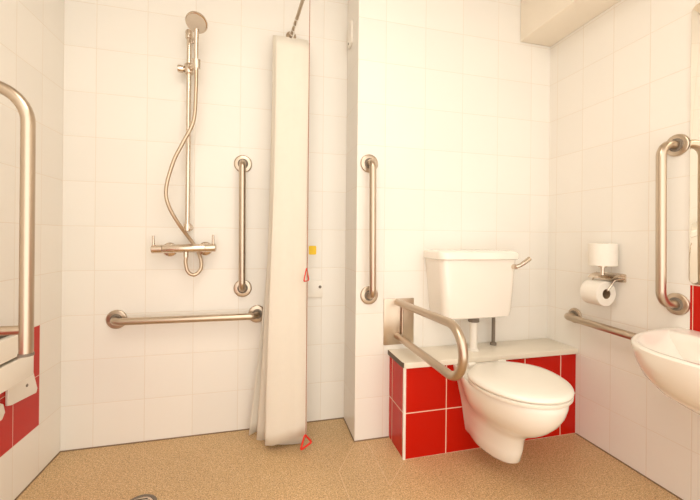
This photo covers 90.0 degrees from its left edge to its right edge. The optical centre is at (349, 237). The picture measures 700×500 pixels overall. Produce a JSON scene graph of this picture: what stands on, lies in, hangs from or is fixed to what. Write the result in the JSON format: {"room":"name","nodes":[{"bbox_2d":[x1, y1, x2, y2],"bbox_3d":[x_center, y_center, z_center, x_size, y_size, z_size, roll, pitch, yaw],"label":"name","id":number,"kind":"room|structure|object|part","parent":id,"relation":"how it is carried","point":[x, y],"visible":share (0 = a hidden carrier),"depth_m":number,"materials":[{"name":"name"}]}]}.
{"room":"accessible bathroom","nodes":[
{"label":"accessible bathroom","id":0,"kind":"room"},
{"bbox_2d":[0,0,63,499],"bbox_3d":[-1.047,-0.262,0.462,0.100,2.420,2.411,1,0,-14],"label":"wall","id":1,"kind":"structure","parent":0,"point":[31,31],"depth_m":1.37,"materials":[{"name":"white tile"}]},
{"bbox_2d":[0,81,35,357],"bbox_3d":[-0.949,-0.036,0.864,0.289,0.730,0.100,1,0,-14],"label":"rail","id":2,"kind":"object","parent":1,"relation":"attached to","point":[24,330],"visible":1,"depth_m":0.88,"materials":[{"name":"silver metal"}]},
{"bbox_2d":[0,335,36,420],"bbox_3d":[-1.127,0.463,1.122,0.082,0.305,0.524,1,0,-14],"label":"shower bench","id":3,"kind":"object","parent":1,"relation":"attached to","point":[17,378],"visible":0.76,"depth_m":1.15,"materials":[{"name":"plastic"}]},
{"bbox_2d":[60,0,347,450],"bbox_3d":[-0.657,-0.258,1.753,1.287,2.420,0.100,1,0,-14],"label":"wall","id":4,"kind":"structure","parent":0,"point":[124,100],"depth_m":1.66,"materials":[{"name":"white tile"}]},
{"bbox_2d":[150,235,215,256],"bbox_3d":[-0.766,0.036,1.630,0.275,0.106,0.085,1,0,-14],"label":"shower valve","id":5,"kind":"object","parent":4,"relation":"attached to","point":[205,248],"visible":0.99,"depth_m":1.60,"materials":[{"name":"silver metal"}]},
{"bbox_2d":[106,305,262,328],"bbox_3d":[-0.756,0.375,1.639,0.705,0.088,0.075,1,0,-14],"label":"grab rail","id":6,"kind":"object","parent":4,"relation":"attached to","point":[116,319],"visible":0.97,"depth_m":1.60,"materials":[{"name":"silver metal"}]},
{"bbox_2d":[164,11,207,276],"bbox_3d":[-0.708,-0.403,1.569,0.164,1.164,0.169,1,0,34],"label":"shower","id":7,"kind":"object","parent":4,"relation":"attached to","point":[196,22],"visible":0.97,"depth_m":1.56,"materials":[{"name":"silver metal"}]},
{"bbox_3d":[-0.675,-0.942,1.537,0.080,0.045,0.069,1,0,-14],"label":"spray plate","id":8,"kind":"part","parent":7,"relation":"part of","materials":[{"name":"silver metal"}]},
{"bbox_3d":[-0.687,-0.842,1.566,0.021,0.177,0.039,1,0,-26],"label":"handle","id":9,"kind":"part","parent":7,"relation":"part of","materials":[{"name":"silver metal"}]},
{"bbox_2d":[177,29,200,230],"bbox_3d":[-0.745,-0.498,1.604,0.084,0.933,0.144,1,0,-36],"label":"riser rail","id":10,"kind":"object","parent":4,"relation":"attached to","point":[188,68],"visible":0.98,"depth_m":1.62,"materials":[{"name":"silver metal"}]},
{"bbox_3d":[-0.778,-0.779,1.613,0.035,0.035,0.035,1,0,-14],"label":"knob","id":11,"kind":"part","parent":10,"relation":"part of","materials":[{"name":"silver metal"}]},
{"bbox_2d":[233,155,251,296],"bbox_3d":[-0.521,-0.059,1.697,0.090,0.700,0.075,1,0,-14],"label":"grab rail","id":12,"kind":"object","parent":4,"relation":"attached to","point":[242,163],"visible":1,"depth_m":1.67,"materials":[{"name":"silver metal"}]},
{"bbox_2d":[309,246,315,254],"bbox_3d":[-0.195,0.063,1.818,0.039,0.046,0.002,1,0,-14],"label":"sticker","id":13,"kind":"object","parent":4,"relation":"attached to","point":[312,249],"visible":1,"depth_m":1.82,"materials":[{"name":"yellow paper"}]},
{"bbox_2d":[307,280,322,297],"bbox_3d":[-0.181,0.264,1.815,0.080,0.090,0.016,1,0,-14],"label":"wall switch","id":14,"kind":"object","parent":4,"relation":"attached to","point":[315,287],"visible":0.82,"depth_m":1.81,"materials":[{"name":"white plastic"}]},
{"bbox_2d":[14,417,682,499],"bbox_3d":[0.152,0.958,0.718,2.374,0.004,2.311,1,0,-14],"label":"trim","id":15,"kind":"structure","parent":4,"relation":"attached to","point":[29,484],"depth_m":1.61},
{"bbox_2d":[17,419,679,499],"bbox_3d":[0.140,1.010,0.766,2.574,0.100,2.411,1,0,-14],"label":"floor","id":16,"kind":"structure","parent":0,"point":[235,465],"depth_m":1.43,"materials":[{"name":"plastic"}]},
{"bbox_2d":[130,494,156,499],"bbox_3d":[-0.748,0.949,1.240,0.114,0.005,0.114,1,0,-14],"label":"floor drain","id":17,"kind":"object","parent":16,"relation":"on","point":[144,496],"visible":1,"depth_m":1.28,"materials":[{"name":"grey metal"}]},
{"bbox_2d":[388,338,577,459],"bbox_3d":[0.652,0.753,1.707,0.924,0.422,0.192,1,0,-14],"label":"tiled ledge","id":18,"kind":"object","parent":16,"relation":"on","point":[426,418],"visible":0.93,"depth_m":1.57,"materials":[{"name":"red tile"}]},
{"bbox_3d":[0.235,0.762,1.518,0.011,0.397,0.011,1,0,-14],"label":"corner trim","id":19,"kind":"part","parent":18,"relation":"part of","materials":[{"name":"white plastic"}]},
{"bbox_2d":[389,338,577,368],"bbox_3d":[0.654,0.554,1.707,0.923,0.024,0.191,1,0,-14],"label":"countertop","id":20,"kind":"structure","parent":18,"relation":"on","point":[543,347],"depth_m":1.67,"materials":[{"name":"beige laminate"}]},
{"bbox_2d":[453,359,574,463],"bbox_3d":[0.633,0.703,1.378,0.358,0.360,0.458,1,0,-14],"label":"toilet","id":21,"kind":"object","parent":18,"relation":"attached to","point":[505,404],"visible":0.98,"depth_m":1.28,"materials":[{"name":"ceramic"}]},
{"bbox_3d":[0.645,0.560,1.335,0.354,0.014,0.364,1,0,-14],"label":"seat","id":22,"kind":"part","parent":21,"relation":"part of","materials":[{"name":"plastic"}]},
{"bbox_3d":[0.645,0.537,1.335,0.358,0.027,0.368,1,0,-14],"label":"seat lid","id":23,"kind":"part","parent":21,"relation":"part of","materials":[{"name":"plastic"}]},
{"bbox_2d":[344,0,549,440],"bbox_3d":[0.520,-0.246,1.936,1.087,2.420,0.322,1,0,-14],"label":"wall","id":24,"kind":"structure","parent":0,"point":[452,108],"depth_m":1.75,"materials":[{"name":"white tile"}]},
{"bbox_2d":[347,19,352,48],"bbox_3d":[-0.002,-1.040,1.786,0.014,0.136,0.088,1,0,-14],"label":"wall fitting","id":25,"kind":"object","parent":24,"relation":"attached to","point":[350,25],"visible":1,"depth_m":1.76,"materials":[{"name":"white plastic"}]},
{"bbox_2d":[360,154,377,303],"bbox_3d":[0.099,-0.041,1.625,0.092,0.710,0.075,1,0,-14],"label":"grab rail","id":26,"kind":"object","parent":24,"relation":"attached to","point":[369,163],"visible":1,"depth_m":1.59,"materials":[{"name":"silver metal"}]},
{"bbox_2d":[383,298,467,380],"bbox_3d":[0.309,0.398,1.413,0.155,0.236,0.592,1,0,-14],"label":"rail","id":27,"kind":"object","parent":24,"relation":"attached to","point":[398,312],"visible":1,"depth_m":1.51,"materials":[{"name":"silver metal"}]},
{"bbox_3d":[0.237,0.404,1.697,0.155,0.222,0.005,1,0,-14],"label":"wall plate","id":28,"kind":"part","parent":27,"relation":"part of","materials":[{"name":"silver metal"}]},
{"bbox_2d":[424,249,531,351],"bbox_3d":[0.597,0.299,1.676,0.454,0.484,0.221,1,0,-14],"label":"cistern","id":29,"kind":"object","parent":24,"relation":"attached to","point":[472,285],"visible":0.97,"depth_m":1.60,"materials":[{"name":"ceramic"}]},
{"bbox_3d":[0.577,0.236,1.683,0.399,0.272,0.196,1,0,-14],"label":"tank","id":30,"kind":"part","parent":29,"relation":"part of","materials":[{"name":"ceramic"}]},
{"bbox_3d":[0.582,0.079,1.680,0.421,0.042,0.205,1,0,-14],"label":"lid","id":31,"kind":"part","parent":29,"relation":"part of","materials":[{"name":"ceramic"}]},
{"bbox_3d":[0.799,0.117,1.629,0.090,0.060,0.031,1,0,1],"label":"flush lever","id":32,"kind":"part","parent":29,"relation":"part of","materials":[{"name":"silver metal"}]},
{"bbox_2d":[547,0,699,499],"bbox_3d":[1.352,-0.238,1.069,0.100,2.420,2.411,1,0,-14],"label":"wall","id":33,"kind":"structure","parent":0,"point":[620,82],"depth_m":1.51,"materials":[{"name":"white tile"}]},
{"bbox_2d":[520,0,620,46],"bbox_3d":[1.258,-1.244,0.876,0.195,0.408,2.089,1,0,-14],"label":"beam","id":34,"kind":"structure","parent":33,"relation":"attached to","point":[543,22],"depth_m":1.72,"materials":[{"name":"paint"}]},
{"bbox_2d":[564,308,635,339],"bbox_3d":[1.133,0.393,1.539,0.079,0.088,0.476,1,0,-14],"label":"grab rail","id":35,"kind":"object","parent":33,"relation":"attached to","point":[574,315],"visible":0.45,"depth_m":1.56,"materials":[{"name":"silver metal"}]},
{"bbox_2d":[588,266,625,290],"bbox_3d":[1.133,0.133,1.551,0.080,0.196,0.124,1,0,-14],"label":"toilet roll holder","id":36,"kind":"object","parent":33,"relation":"attached to","point":[615,277],"visible":0.76,"depth_m":1.53,"materials":[{"name":"silver metal"}]},
{"bbox_2d":[580,279,615,305],"bbox_3d":[1.102,0.243,1.556,0.109,0.108,0.083,1,0,-14],"label":"toilet roll","id":37,"kind":"object","parent":36,"relation":"on","point":[591,291],"visible":1,"depth_m":1.52,"materials":[{"name":"paper"}]},
{"bbox_2d":[588,243,617,266],"bbox_3d":[1.113,0.073,1.542,0.108,0.099,0.108,1,0,-14],"label":"toilet roll","id":38,"kind":"object","parent":36,"relation":"on","point":[599,254],"visible":1,"depth_m":1.50,"materials":[{"name":"paper"}]},
{"bbox_2d":[588,272,624,279],"bbox_3d":[1.131,0.166,1.547,0.074,0.022,0.112,1,0,-14],"label":"hood","id":39,"kind":"object","parent":36,"relation":"attached to","point":[602,275],"depth_m":1.53,"materials":[{"name":"silver metal"}]},
{"bbox_3d":[1.169,0.174,1.556,0.007,0.037,0.116,1,0,-14],"label":"plate","id":40,"kind":"part","parent":36,"relation":"part of","materials":[{"name":"silver metal"}]},
{"bbox_3d":[1.142,0.203,1.513,0.065,0.052,0.010,1,0,-8],"label":"arm","id":41,"kind":"part","parent":36,"relation":"part of","materials":[{"name":"silver metal"}]},
{"bbox_2d":[631,327,699,414],"bbox_3d":[1.087,0.450,1.003,0.430,0.235,0.528,1,0,-14],"label":"basin","id":42,"kind":"object","parent":33,"relation":"attached to","point":[669,358],"visible":1,"depth_m":1.03,"materials":[{"name":"ceramic"}]},
{"bbox_2d":[655,134,689,314],"bbox_3d":[1.187,-0.051,1.307,0.098,0.680,0.087,1,0,-14],"label":"grab rail","id":43,"kind":"object","parent":33,"relation":"attached to","point":[678,144],"visible":1,"depth_m":1.29,"materials":[{"name":"silver metal"}]},
{"bbox_2d":[689,3,699,284],"bbox_3d":[1.300,-0.337,1.061,0.006,1.012,0.449,1,0,-14],"label":"mirror","id":44,"kind":"object","parent":33,"relation":"attached to","point":[694,215],"visible":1,"depth_m":1.26,"materials":[{"name":"clear glass"}]},
{"bbox_3d":[0.165,-1.509,0.765,2.574,0.100,2.411,1,0,-14],"label":"ceiling","id":45,"kind":"structure","parent":0,"visible":0},
{"bbox_2d":[286,0,304,37],"bbox_3d":[0.042,-1.228,0.786,0.052,0.464,2.121,1,0,-19],"label":"rail","id":46,"kind":"object","parent":45,"relation":"hanging from","point":[301,1],"visible":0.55,"depth_m":1.64,"materials":[{"name":"silver metal"}]},
{"bbox_2d":[249,16,308,445],"bbox_3d":[-0.334,-0.040,1.657,0.264,1.993,0.205,1,0,-14],"label":"shower curtain","id":47,"kind":"object","parent":46,"relation":"hanging from","point":[279,406],"visible":0.96,"depth_m":1.59,"materials":[{"name":"fabric"}]},
{"bbox_2d":[300,4,311,449],"bbox_3d":[-0.185,-0.268,1.546,0.090,2.390,0.090,1,0,-14],"label":"pull cord","id":48,"kind":"object","parent":45,"relation":"hanging from","point":[304,280],"visible":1,"depth_m":1.54,"materials":[{"name":"fabric"}]},
{"bbox_3d":[-0.194,0.897,1.546,0.009,0.062,0.064,1,0,44],"label":"pull handle","id":49,"kind":"part","parent":48,"relation":"part of","materials":[{"name":"red plastic"}]},
{"bbox_3d":[-0.184,-0.276,1.546,0.004,2.315,0.003,1,0,-14],"label":"cord","id":50,"kind":"part","parent":48,"relation":"part of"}
]}

